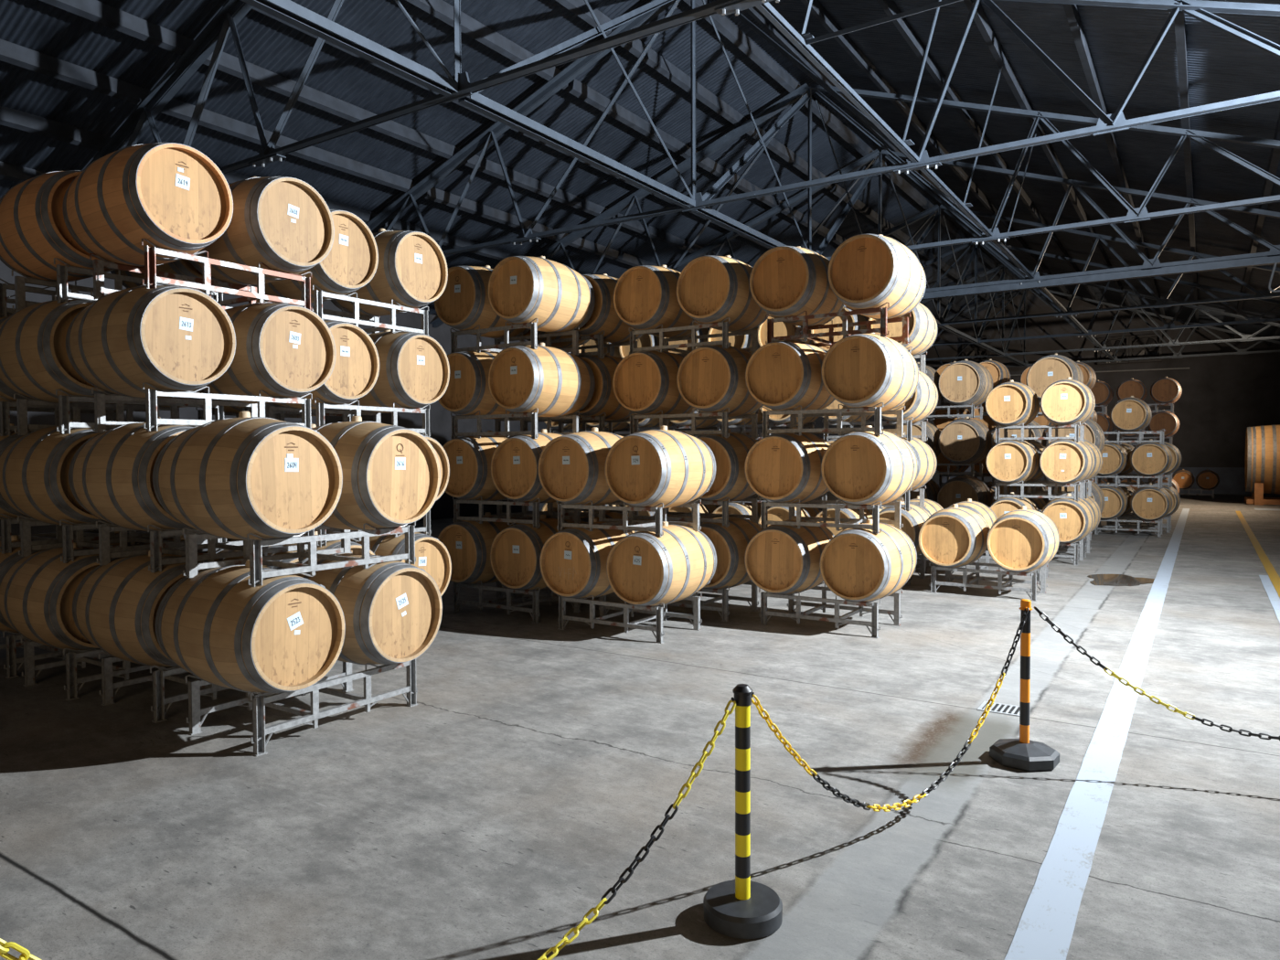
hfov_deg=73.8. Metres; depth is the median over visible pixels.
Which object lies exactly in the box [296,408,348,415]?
wine barrel
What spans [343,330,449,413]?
wine barrel
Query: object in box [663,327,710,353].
wine barrel
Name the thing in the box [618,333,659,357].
wine barrel
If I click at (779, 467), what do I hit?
wine barrel
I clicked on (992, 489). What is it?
wine barrel
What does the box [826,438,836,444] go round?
wine barrel
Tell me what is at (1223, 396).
wall
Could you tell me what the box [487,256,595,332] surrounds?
wine barrel
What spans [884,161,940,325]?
ridge bracing
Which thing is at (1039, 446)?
wine barrel
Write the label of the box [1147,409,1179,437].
wine barrel
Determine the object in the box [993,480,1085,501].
rack
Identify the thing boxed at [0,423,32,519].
wine barrel
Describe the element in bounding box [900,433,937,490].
wine barrel
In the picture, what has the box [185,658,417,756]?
rack
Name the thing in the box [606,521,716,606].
wine barrel
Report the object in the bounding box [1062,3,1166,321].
roof purlin
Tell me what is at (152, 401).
rack
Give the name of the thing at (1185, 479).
wine barrel
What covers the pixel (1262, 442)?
wine barrel
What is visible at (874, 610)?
rack
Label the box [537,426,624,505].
wine barrel
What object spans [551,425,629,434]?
rack
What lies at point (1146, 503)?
wine barrel
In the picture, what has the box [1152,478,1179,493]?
wine barrel
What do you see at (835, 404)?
wine barrel
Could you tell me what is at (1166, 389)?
wine barrel
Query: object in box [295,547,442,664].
wine barrel
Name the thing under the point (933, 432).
wine puncheon
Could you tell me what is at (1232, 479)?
trim
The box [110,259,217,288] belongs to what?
wine barrel
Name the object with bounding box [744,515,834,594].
wine barrel
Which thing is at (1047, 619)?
chain
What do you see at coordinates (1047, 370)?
wine puncheon
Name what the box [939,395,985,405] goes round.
rack
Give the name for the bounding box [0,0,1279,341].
ceiling
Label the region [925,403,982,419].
rack
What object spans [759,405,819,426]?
wine barrel
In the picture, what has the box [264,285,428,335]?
rack
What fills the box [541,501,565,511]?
wine barrel
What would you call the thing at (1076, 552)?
rack
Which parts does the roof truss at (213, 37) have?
gusset plate, splice plate, king post, gusset plate, splice plate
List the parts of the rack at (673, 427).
rail, rail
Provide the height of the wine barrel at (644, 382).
0.684 m
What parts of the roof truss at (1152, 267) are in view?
king post, gusset plate, splice plate, gusset plate, gusset plate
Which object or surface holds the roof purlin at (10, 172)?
attached to the ceiling
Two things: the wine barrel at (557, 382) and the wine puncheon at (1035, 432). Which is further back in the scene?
the wine puncheon at (1035, 432)
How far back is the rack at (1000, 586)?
9.08 m
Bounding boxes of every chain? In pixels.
[0,699,735,959]
[751,607,1029,811]
[1034,606,1279,740]
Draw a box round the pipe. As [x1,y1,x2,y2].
[1268,262,1279,292]
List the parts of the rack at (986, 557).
rail, post, rail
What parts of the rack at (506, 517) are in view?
cradle rod, post, rail, rail, post, cradle rod, post, rail, post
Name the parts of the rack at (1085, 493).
rail, rail, rail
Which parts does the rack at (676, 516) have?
rail, rail, rail, cradle rod, rail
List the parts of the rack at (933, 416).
rail, rail, rail, rail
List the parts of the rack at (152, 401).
cradle rod, rail, post, cradle rod, cradle rod, rail, post, rail, rail, post, cradle rod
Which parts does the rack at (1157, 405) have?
rail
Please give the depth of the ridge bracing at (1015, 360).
30.36 m
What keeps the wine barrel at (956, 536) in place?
on the rack at (1000, 586)
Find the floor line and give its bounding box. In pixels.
[1004,508,1189,959]
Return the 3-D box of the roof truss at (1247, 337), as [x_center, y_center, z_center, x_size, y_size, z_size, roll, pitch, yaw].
[12.317,-5.508,28.620,18.790,3.429,0.190,1,2,34]
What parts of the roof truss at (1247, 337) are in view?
king post, gusset plate, gusset plate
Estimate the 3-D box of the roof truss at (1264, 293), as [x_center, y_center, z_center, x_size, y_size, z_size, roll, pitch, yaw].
[7.735,-5.282,21.703,18.790,3.429,0.190,1,2,34]
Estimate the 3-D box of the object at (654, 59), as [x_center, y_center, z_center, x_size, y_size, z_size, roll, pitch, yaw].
[2.957,-6.483,17.029,0.085,0.202,41.900,1,2,34]
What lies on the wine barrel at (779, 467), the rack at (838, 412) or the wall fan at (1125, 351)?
the rack at (838, 412)
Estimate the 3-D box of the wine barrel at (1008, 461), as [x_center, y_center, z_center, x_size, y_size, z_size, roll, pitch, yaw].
[5.295,-0.280,12.094,0.653,0.684,0.880,1,2,34]
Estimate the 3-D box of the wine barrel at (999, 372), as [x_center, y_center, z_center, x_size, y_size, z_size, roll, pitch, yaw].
[6.829,-2.012,16.602,0.653,0.684,0.880,1,2,34]
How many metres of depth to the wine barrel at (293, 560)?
5.51 m
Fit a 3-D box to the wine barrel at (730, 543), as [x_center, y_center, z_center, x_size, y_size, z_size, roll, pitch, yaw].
[0.810,0.657,7.957,0.653,0.684,0.880,1,2,33]
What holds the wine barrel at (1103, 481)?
on the rack
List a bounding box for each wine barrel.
[0,170,111,281]
[0,298,110,403]
[0,313,34,407]
[0,419,106,524]
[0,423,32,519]
[0,534,43,633]
[0,542,117,650]
[62,142,233,266]
[65,284,235,398]
[68,416,193,531]
[72,550,206,667]
[82,531,143,558]
[85,393,137,411]
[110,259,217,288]
[122,534,223,563]
[152,411,342,540]
[155,560,345,693]
[159,387,215,407]
[189,176,334,285]
[199,299,335,404]
[200,544,306,569]
[212,399,277,413]
[226,538,242,542]
[251,209,378,303]
[271,320,379,409]
[277,530,374,554]
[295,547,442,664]
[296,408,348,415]
[310,416,440,530]
[330,228,447,316]
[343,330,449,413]
[350,531,451,596]
[421,434,449,501]
[434,265,530,338]
[437,350,514,419]
[437,512,519,584]
[442,430,511,501]
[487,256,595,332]
[488,342,595,417]
[490,428,563,503]
[490,514,581,589]
[520,330,589,348]
[525,507,584,520]
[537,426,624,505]
[539,518,636,597]
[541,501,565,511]
[544,421,591,431]
[576,273,643,342]
[576,352,637,420]
[578,339,620,357]
[580,510,639,523]
[581,500,623,511]
[586,422,629,430]
[604,426,715,508]
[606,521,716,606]
[612,349,696,418]
[613,265,700,337]
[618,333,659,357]
[625,505,655,515]
[626,417,674,429]
[629,513,693,527]
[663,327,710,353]
[669,500,721,524]
[670,409,720,428]
[676,255,769,331]
[676,341,762,416]
[697,428,757,501]
[699,516,764,588]
[707,326,760,352]
[712,501,769,522]
[716,408,762,427]
[744,426,830,503]
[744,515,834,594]
[745,339,834,415]
[749,245,843,326]
[757,315,814,346]
[757,502,821,526]
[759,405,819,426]
[810,304,869,351]
[815,508,872,535]
[819,519,917,601]
[821,332,918,412]
[821,399,873,422]
[821,425,917,505]
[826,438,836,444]
[827,234,926,319]
[868,302,938,355]
[879,501,931,555]
[881,370,938,423]
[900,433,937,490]
[904,495,944,514]
[918,503,990,566]
[932,403,970,431]
[936,361,956,375]
[936,451,970,471]
[947,498,997,528]
[970,402,998,433]
[973,457,990,474]
[978,359,1010,388]
[985,379,1039,428]
[985,436,1039,483]
[986,505,1060,572]
[987,481,995,505]
[989,491,1038,518]
[1020,365,1031,384]
[1024,439,1045,481]
[1024,490,1045,511]
[1033,406,1054,434]
[1039,435,1095,484]
[1040,376,1095,425]
[1041,493,1095,543]
[1073,490,1101,533]
[1075,360,1096,389]
[1078,436,1102,481]
[1088,410,1098,422]
[1090,379,1113,405]
[1090,477,1107,483]
[1096,411,1113,437]
[1097,439,1128,476]
[1098,482,1128,519]
[1109,395,1151,431]
[1116,378,1147,401]
[1116,427,1145,437]
[1117,480,1134,515]
[1118,442,1134,474]
[1120,477,1142,490]
[1129,438,1172,476]
[1130,482,1173,520]
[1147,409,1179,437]
[1150,376,1182,403]
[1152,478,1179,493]
[1162,441,1181,475]
[1162,482,1180,517]
[1172,469,1194,489]
[1195,469,1219,489]
[1244,425,1279,505]
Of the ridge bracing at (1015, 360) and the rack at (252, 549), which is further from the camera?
the ridge bracing at (1015, 360)
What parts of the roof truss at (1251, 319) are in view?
king post, gusset plate, gusset plate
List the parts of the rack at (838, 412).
cradle rod, cradle rod, post, rail, rail, post, post, rail, rail, cradle rod, cradle rod, post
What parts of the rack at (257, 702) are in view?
cradle rod, rail, cradle rod, post, rail, cradle rod, cradle rod, post, rail, rail, post, cradle rod, cradle rod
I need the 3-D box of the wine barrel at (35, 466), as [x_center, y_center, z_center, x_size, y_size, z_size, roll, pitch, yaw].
[-3.689,-0.047,5.535,0.880,0.684,0.653,1,2,33]
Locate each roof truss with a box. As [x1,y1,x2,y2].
[85,0,779,174]
[365,0,1279,255]
[429,83,1279,327]
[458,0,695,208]
[667,149,1279,299]
[756,0,962,162]
[877,204,1279,326]
[914,264,1279,362]
[919,242,1279,346]
[933,288,1279,370]
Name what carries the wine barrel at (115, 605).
on the rack at (158, 677)
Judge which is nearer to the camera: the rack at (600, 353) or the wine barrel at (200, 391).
the wine barrel at (200, 391)
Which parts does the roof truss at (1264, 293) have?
king post, splice plate, gusset plate, gusset plate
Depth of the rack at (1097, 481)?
15.47 m
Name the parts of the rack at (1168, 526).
rail, rail, rail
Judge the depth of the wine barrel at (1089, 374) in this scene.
16.56 m
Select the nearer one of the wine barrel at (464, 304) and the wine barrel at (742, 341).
the wine barrel at (464, 304)
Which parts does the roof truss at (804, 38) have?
brace plate, brace plate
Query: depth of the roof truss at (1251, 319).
23.46 m
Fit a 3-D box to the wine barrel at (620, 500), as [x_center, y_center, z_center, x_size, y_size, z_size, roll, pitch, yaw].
[-0.403,0.530,12.356,0.653,0.683,0.880,1,2,33]
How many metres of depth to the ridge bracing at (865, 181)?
15.86 m
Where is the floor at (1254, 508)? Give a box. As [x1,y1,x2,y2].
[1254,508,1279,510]
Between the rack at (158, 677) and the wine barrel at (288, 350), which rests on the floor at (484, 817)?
the rack at (158, 677)
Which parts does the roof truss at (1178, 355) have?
king post, gusset plate, gusset plate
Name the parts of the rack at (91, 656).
rail, cradle rod, rail, cradle rod, post, rail, cradle rod, rail, post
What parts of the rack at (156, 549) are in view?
cradle rod, rail, cradle rod, rail, cradle rod, rail, post, rail, post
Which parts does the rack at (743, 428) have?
rail, rail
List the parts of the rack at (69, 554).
cradle rod, rail, post, cradle rod, cradle rod, rail, rail, post, post, rail, post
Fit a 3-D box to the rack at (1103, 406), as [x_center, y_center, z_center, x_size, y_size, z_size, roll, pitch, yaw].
[11.214,-1.767,21.626,1.078,0.271,0.630,1,2,34]
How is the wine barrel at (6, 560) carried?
on the rack at (10, 645)
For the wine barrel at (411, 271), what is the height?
0.683 m
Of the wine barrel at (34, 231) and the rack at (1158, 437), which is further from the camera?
the rack at (1158, 437)
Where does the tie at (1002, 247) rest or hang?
attached to the roof truss at (1138, 214)
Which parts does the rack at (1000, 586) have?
cradle rod, post, post, rail, rail, rail, post, rail, post, cradle rod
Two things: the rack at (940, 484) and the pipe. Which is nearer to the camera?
the pipe
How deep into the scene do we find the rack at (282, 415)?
7.09 m
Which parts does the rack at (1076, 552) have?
rail, rail, rail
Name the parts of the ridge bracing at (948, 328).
longitudinal rail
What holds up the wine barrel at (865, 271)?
on the rack at (883, 320)
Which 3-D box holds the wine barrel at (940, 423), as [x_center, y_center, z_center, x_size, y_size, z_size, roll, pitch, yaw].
[6.237,-1.226,16.996,0.653,0.684,0.880,1,2,34]
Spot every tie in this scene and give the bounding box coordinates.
[919,65,1002,236]
[992,131,1036,278]
[1039,288,1067,312]
[1067,315,1087,333]
[1088,335,1102,348]
[1102,350,1114,360]
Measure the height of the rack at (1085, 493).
0.271 m
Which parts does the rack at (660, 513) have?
cradle rod, post, rail, rail, post, post, cradle rod, cradle rod, rail, rail, post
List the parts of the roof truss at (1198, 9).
gusset plate, splice plate, king post, gusset plate, splice plate, gusset plate, gusset plate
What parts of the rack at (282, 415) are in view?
rail, post, rail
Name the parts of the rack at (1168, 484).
rail, rail, rail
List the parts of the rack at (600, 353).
rail, rail, cradle rod, rail, post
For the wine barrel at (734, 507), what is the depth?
10.85 m
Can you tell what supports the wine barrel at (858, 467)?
on the rack at (847, 523)
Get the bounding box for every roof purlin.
[0,160,46,182]
[252,6,945,330]
[745,6,1039,291]
[963,0,1133,314]
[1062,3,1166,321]
[1173,10,1199,330]
[1231,112,1279,338]
[1267,320,1279,346]
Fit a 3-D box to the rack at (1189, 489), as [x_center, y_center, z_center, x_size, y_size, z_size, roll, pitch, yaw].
[18.394,0.417,28.267,1.078,0.323,0.642,1,2,34]
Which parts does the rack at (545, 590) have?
rail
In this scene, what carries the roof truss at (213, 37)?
attached to the ceiling
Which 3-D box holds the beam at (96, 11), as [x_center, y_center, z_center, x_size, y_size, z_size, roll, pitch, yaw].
[0.351,-5.423,18.790,0.085,0.202,41.900,1,2,34]
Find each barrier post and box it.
[703,683,782,938]
[989,598,1059,771]
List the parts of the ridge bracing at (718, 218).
longitudinal rail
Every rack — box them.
[0,278,57,317]
[0,395,145,436]
[0,513,149,554]
[0,630,79,678]
[11,257,223,311]
[13,389,223,435]
[17,515,228,563]
[21,636,153,700]
[89,238,312,310]
[91,382,312,432]
[96,520,313,572]
[98,651,228,723]
[181,521,415,586]
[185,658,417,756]
[195,406,353,424]
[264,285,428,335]
[265,397,430,437]
[316,509,431,547]
[450,318,579,355]
[450,407,579,439]
[452,496,581,528]
[452,580,580,623]
[523,330,638,358]
[523,412,638,436]
[524,588,599,607]
[525,501,639,518]
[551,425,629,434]
[556,499,701,536]
[557,592,701,643]
[629,317,759,356]
[629,407,758,438]
[629,422,718,430]
[633,494,758,527]
[658,580,758,621]
[718,420,815,440]
[732,497,814,504]
[758,582,902,638]
[759,495,903,533]
[760,402,905,437]
[765,302,910,348]
[821,416,927,441]
[821,485,926,511]
[905,553,926,585]
[906,346,927,373]
[916,554,938,570]
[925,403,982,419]
[929,559,1047,601]
[934,461,982,477]
[938,473,1001,487]
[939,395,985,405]
[949,550,1048,581]
[993,421,1086,442]
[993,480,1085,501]
[1009,478,1093,498]
[1036,403,1093,416]
[1054,537,1085,565]
[1057,532,1091,557]
[1094,404,1108,415]
[1094,473,1163,489]
[1094,516,1163,536]
[1103,428,1165,444]
[1105,513,1172,533]
[1107,472,1173,487]
[1121,435,1173,445]
[1147,401,1174,413]
[1178,488,1215,498]
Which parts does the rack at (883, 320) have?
cradle rod, cradle rod, post, cradle rod, rail, rail, post, post, rail, rail, cradle rod, cradle rod, cradle rod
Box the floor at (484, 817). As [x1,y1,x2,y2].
[0,491,1279,959]
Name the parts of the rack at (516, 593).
post, rail, rail, post, rail, post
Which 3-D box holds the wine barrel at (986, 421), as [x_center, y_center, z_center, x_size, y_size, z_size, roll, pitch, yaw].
[6.817,-1.217,16.612,0.653,0.684,0.880,1,2,34]
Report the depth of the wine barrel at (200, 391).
5.85 m
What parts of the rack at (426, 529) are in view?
rail, cradle rod, rail, cradle rod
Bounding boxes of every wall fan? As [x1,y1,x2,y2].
[961,335,990,362]
[1097,336,1129,364]
[1129,333,1162,362]
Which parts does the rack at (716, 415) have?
cradle rod, post, rail, rail, post, rail, cradle rod, rail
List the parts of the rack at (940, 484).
rail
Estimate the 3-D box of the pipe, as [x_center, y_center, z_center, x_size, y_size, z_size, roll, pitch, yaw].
[10.913,-3.337,13.805,1.206,0.492,0.036,1,2,34]
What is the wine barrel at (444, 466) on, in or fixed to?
on the rack at (426, 529)
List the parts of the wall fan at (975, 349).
blade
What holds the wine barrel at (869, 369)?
on the rack at (838, 412)
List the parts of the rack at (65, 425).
cradle rod, rail, cradle rod, post, cradle rod, rail, rail, post, post, rail, post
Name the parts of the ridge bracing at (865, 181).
diagonal rod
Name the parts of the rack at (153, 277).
cradle rod, rail, cradle rod, cradle rod, rail, post, rail, cradle rod, rail, post, cradle rod, cradle rod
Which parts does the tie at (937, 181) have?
tie rail, brace plate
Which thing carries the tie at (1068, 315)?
attached to the roof truss at (1264, 293)
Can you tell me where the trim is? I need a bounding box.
[931,466,1276,494]
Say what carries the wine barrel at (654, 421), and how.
on the rack at (673, 427)
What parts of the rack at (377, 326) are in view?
rail, cradle rod, post, cradle rod, rail, rail, post, cradle rod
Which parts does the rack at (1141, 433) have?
rail, rail, rail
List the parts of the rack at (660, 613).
post, rail, rail, post, cradle rod, rail, post, rail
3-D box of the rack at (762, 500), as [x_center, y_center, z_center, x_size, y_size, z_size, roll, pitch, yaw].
[1.626,0.182,10.988,1.078,0.271,0.630,1,2,34]
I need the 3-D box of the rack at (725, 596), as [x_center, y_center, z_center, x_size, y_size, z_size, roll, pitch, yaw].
[0.515,1.092,8.166,1.078,0.323,0.642,1,2,34]
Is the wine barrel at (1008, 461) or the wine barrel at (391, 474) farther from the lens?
the wine barrel at (1008, 461)
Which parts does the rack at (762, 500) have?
rail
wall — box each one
[0,260,812,541]
[812,290,1279,467]
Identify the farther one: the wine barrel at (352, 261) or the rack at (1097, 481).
the rack at (1097, 481)
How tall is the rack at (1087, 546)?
0.323 m
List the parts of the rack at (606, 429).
rail, rail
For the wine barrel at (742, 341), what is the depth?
10.73 m
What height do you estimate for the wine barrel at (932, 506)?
0.684 m
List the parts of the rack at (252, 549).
cradle rod, cradle rod, post, rail, rail, cradle rod, cradle rod, post, post, rail, rail, post, cradle rod, cradle rod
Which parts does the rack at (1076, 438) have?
post, rail, rail, rail, post, cradle rod, cradle rod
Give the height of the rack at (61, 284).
0.271 m
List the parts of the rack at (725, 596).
rail, rail, rail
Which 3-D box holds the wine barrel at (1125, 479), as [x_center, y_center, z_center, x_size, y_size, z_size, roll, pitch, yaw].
[12.118,0.218,21.078,0.653,0.684,0.880,1,2,34]
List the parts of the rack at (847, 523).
cradle rod, post, rail, rail, post, post, rail, rail, cradle rod, cradle rod, post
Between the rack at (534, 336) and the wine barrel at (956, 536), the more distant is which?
the wine barrel at (956, 536)
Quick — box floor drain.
[977,701,1019,716]
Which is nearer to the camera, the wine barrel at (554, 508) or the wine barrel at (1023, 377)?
the wine barrel at (554, 508)
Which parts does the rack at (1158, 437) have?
rail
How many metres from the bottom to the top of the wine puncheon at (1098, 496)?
0.873 m
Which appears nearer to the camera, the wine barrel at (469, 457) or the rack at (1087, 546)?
the wine barrel at (469, 457)
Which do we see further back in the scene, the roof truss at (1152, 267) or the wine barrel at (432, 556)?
the roof truss at (1152, 267)
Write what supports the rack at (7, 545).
on the wine barrel at (6, 560)
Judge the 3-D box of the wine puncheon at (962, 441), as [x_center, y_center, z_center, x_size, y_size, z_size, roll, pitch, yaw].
[5.870,-0.704,15.358,0.839,0.873,1.020,1,2,34]
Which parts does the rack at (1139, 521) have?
rail, rail, rail, rail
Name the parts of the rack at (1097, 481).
rail, rail, rail, rail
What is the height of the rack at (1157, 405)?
0.271 m
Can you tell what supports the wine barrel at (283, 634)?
on the rack at (257, 702)
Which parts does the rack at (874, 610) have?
cradle rod, post, rail, rail, post, post, rail, rail, cradle rod, cradle rod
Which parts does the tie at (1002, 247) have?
tie rail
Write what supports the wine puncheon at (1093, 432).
on the rack
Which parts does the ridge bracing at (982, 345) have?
longitudinal rail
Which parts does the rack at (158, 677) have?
cradle rod, rail, rail, cradle rod, rail, cradle rod, rail, post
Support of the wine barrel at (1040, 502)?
on the rack at (1087, 546)
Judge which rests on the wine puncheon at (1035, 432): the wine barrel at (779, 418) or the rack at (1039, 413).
the rack at (1039, 413)
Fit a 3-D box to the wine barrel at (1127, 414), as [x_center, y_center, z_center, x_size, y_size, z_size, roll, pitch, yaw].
[8.966,-1.195,15.583,0.653,0.683,0.880,1,2,34]
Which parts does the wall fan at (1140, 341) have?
blade, blade, blade, blade, blade, blade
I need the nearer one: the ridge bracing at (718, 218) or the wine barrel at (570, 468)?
the wine barrel at (570, 468)
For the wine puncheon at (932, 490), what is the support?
on the rack
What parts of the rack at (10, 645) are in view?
cradle rod, rail, rail, cradle rod, rail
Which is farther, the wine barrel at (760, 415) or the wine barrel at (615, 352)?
the wine barrel at (615, 352)
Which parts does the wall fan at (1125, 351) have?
blade, blade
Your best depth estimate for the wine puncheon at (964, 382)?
14.94 m
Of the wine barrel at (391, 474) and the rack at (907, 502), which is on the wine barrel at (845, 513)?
the rack at (907, 502)
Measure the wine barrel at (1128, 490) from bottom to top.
0.684 m
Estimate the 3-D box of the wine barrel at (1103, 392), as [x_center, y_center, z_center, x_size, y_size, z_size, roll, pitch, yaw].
[11.508,-2.175,21.418,0.653,0.683,0.880,1,2,33]
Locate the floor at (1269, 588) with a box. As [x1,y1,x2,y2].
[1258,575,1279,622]
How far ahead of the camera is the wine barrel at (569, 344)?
8.92 m
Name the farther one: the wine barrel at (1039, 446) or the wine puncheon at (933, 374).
the wine puncheon at (933, 374)
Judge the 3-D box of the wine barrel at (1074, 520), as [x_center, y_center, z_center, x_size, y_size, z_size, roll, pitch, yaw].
[5.874,0.524,11.725,0.653,0.683,0.880,1,2,33]
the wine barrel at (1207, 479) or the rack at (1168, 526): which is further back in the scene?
the wine barrel at (1207, 479)
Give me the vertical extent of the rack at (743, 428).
0.271 m
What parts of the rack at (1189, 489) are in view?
rail, rail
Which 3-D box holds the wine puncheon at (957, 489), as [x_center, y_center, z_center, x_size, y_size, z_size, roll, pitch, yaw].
[5.856,0.326,15.391,0.839,0.873,1.020,1,2,34]
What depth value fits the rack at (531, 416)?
7.97 m
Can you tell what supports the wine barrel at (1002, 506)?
on the rack at (1076, 552)
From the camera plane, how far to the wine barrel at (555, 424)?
12.41 m
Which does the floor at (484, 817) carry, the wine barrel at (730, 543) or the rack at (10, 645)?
the rack at (10, 645)
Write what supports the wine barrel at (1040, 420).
on the rack
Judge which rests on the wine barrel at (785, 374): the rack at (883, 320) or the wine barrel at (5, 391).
the rack at (883, 320)
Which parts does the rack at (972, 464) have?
rail, rail, rail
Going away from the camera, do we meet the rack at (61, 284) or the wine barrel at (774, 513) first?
the rack at (61, 284)
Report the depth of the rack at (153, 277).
5.15 m
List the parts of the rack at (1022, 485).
cradle rod, post, rail, rail, rail, post, rail, cradle rod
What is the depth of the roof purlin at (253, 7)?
12.46 m
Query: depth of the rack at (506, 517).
7.97 m
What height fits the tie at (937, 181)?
1.837 m
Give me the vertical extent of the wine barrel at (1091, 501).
0.684 m
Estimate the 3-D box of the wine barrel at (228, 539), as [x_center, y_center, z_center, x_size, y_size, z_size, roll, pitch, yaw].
[-3.240,0.704,6.934,0.880,0.684,0.653,1,2,33]
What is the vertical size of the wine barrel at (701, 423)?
0.683 m
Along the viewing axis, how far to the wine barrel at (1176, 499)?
15.82 m
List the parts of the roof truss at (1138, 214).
king post, splice plate, gusset plate, gusset plate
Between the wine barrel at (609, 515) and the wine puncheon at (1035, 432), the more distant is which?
the wine puncheon at (1035, 432)
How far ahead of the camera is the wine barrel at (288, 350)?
5.38 m
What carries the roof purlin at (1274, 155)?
attached to the ceiling
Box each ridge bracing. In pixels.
[691,0,810,248]
[815,99,881,255]
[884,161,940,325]
[938,214,978,342]
[974,247,1005,355]
[1002,272,1026,366]
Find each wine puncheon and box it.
[893,420,940,457]
[896,479,939,502]
[917,362,941,400]
[937,474,991,508]
[938,359,992,407]
[938,416,991,463]
[991,420,1046,447]
[992,485,1047,503]
[1025,353,1083,401]
[1046,418,1105,452]
[1046,480,1104,513]
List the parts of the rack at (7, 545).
cradle rod, rail, rail, post, rail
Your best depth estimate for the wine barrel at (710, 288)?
7.56 m
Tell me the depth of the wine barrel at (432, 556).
6.79 m
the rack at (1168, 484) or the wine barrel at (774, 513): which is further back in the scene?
the rack at (1168, 484)
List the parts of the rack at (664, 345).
cradle rod, post, rail, rail, post, rail, cradle rod, cradle rod, rail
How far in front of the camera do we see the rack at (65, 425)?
5.56 m
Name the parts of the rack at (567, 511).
rail, rail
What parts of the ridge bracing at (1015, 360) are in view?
longitudinal rail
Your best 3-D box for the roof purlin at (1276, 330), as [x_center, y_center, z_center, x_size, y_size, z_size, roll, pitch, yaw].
[10.319,-4.178,12.227,0.085,0.202,41.900,1,2,34]
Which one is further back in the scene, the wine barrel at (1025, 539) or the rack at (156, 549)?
the wine barrel at (1025, 539)
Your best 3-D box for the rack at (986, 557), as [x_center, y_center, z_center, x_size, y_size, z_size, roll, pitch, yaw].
[4.328,1.012,10.330,1.078,0.323,0.642,1,2,34]
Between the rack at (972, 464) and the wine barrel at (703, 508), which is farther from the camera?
the rack at (972, 464)
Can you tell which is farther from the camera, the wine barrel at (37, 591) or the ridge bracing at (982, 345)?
the ridge bracing at (982, 345)
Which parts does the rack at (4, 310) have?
rail, rail, cradle rod, rail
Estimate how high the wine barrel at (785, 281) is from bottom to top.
0.684 m
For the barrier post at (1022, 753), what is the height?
0.788 m
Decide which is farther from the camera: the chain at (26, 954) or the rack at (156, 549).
the rack at (156, 549)
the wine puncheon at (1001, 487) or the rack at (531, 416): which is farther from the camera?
the wine puncheon at (1001, 487)
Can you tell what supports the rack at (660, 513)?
on the wine barrel at (573, 560)
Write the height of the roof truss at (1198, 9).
3.429 m
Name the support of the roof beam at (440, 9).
attached to the ceiling
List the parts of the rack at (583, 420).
rail, post, cradle rod, rail, post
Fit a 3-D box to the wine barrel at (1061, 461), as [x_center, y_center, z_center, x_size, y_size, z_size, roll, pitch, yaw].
[5.868,-0.271,11.715,0.653,0.684,0.880,1,2,34]
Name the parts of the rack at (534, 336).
cradle rod, post, rail, rail, post, cradle rod, rail, post, rail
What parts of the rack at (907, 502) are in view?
rail, rail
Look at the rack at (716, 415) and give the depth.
7.98 m
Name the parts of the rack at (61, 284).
rail, cradle rod, rail, post, cradle rod, rail, cradle rod, post, rail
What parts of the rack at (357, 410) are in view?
rail, cradle rod, post, post, rail, post, cradle rod, rail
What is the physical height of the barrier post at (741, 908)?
0.762 m
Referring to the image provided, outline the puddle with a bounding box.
[1087,574,1154,586]
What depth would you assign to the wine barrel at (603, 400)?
8.27 m
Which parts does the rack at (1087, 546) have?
rail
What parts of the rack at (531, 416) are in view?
cradle rod, post, rail, rail, post, cradle rod, cradle rod, post, rail, rail, post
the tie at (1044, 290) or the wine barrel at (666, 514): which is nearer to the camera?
the wine barrel at (666, 514)
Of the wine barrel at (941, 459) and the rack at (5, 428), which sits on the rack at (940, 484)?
the wine barrel at (941, 459)
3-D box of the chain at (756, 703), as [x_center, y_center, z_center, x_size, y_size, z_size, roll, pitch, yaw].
[1.112,0.969,3.438,2.015,0.671,0.027,-2,2,-42]
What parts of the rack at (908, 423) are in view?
rail, rail, rail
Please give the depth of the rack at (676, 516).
8.06 m
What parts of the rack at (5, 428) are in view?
rail, post, rail, rail, post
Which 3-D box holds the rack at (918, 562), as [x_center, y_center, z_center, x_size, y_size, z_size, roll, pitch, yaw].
[3.359,0.985,11.367,1.078,0.323,0.642,1,2,34]
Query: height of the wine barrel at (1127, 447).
0.684 m

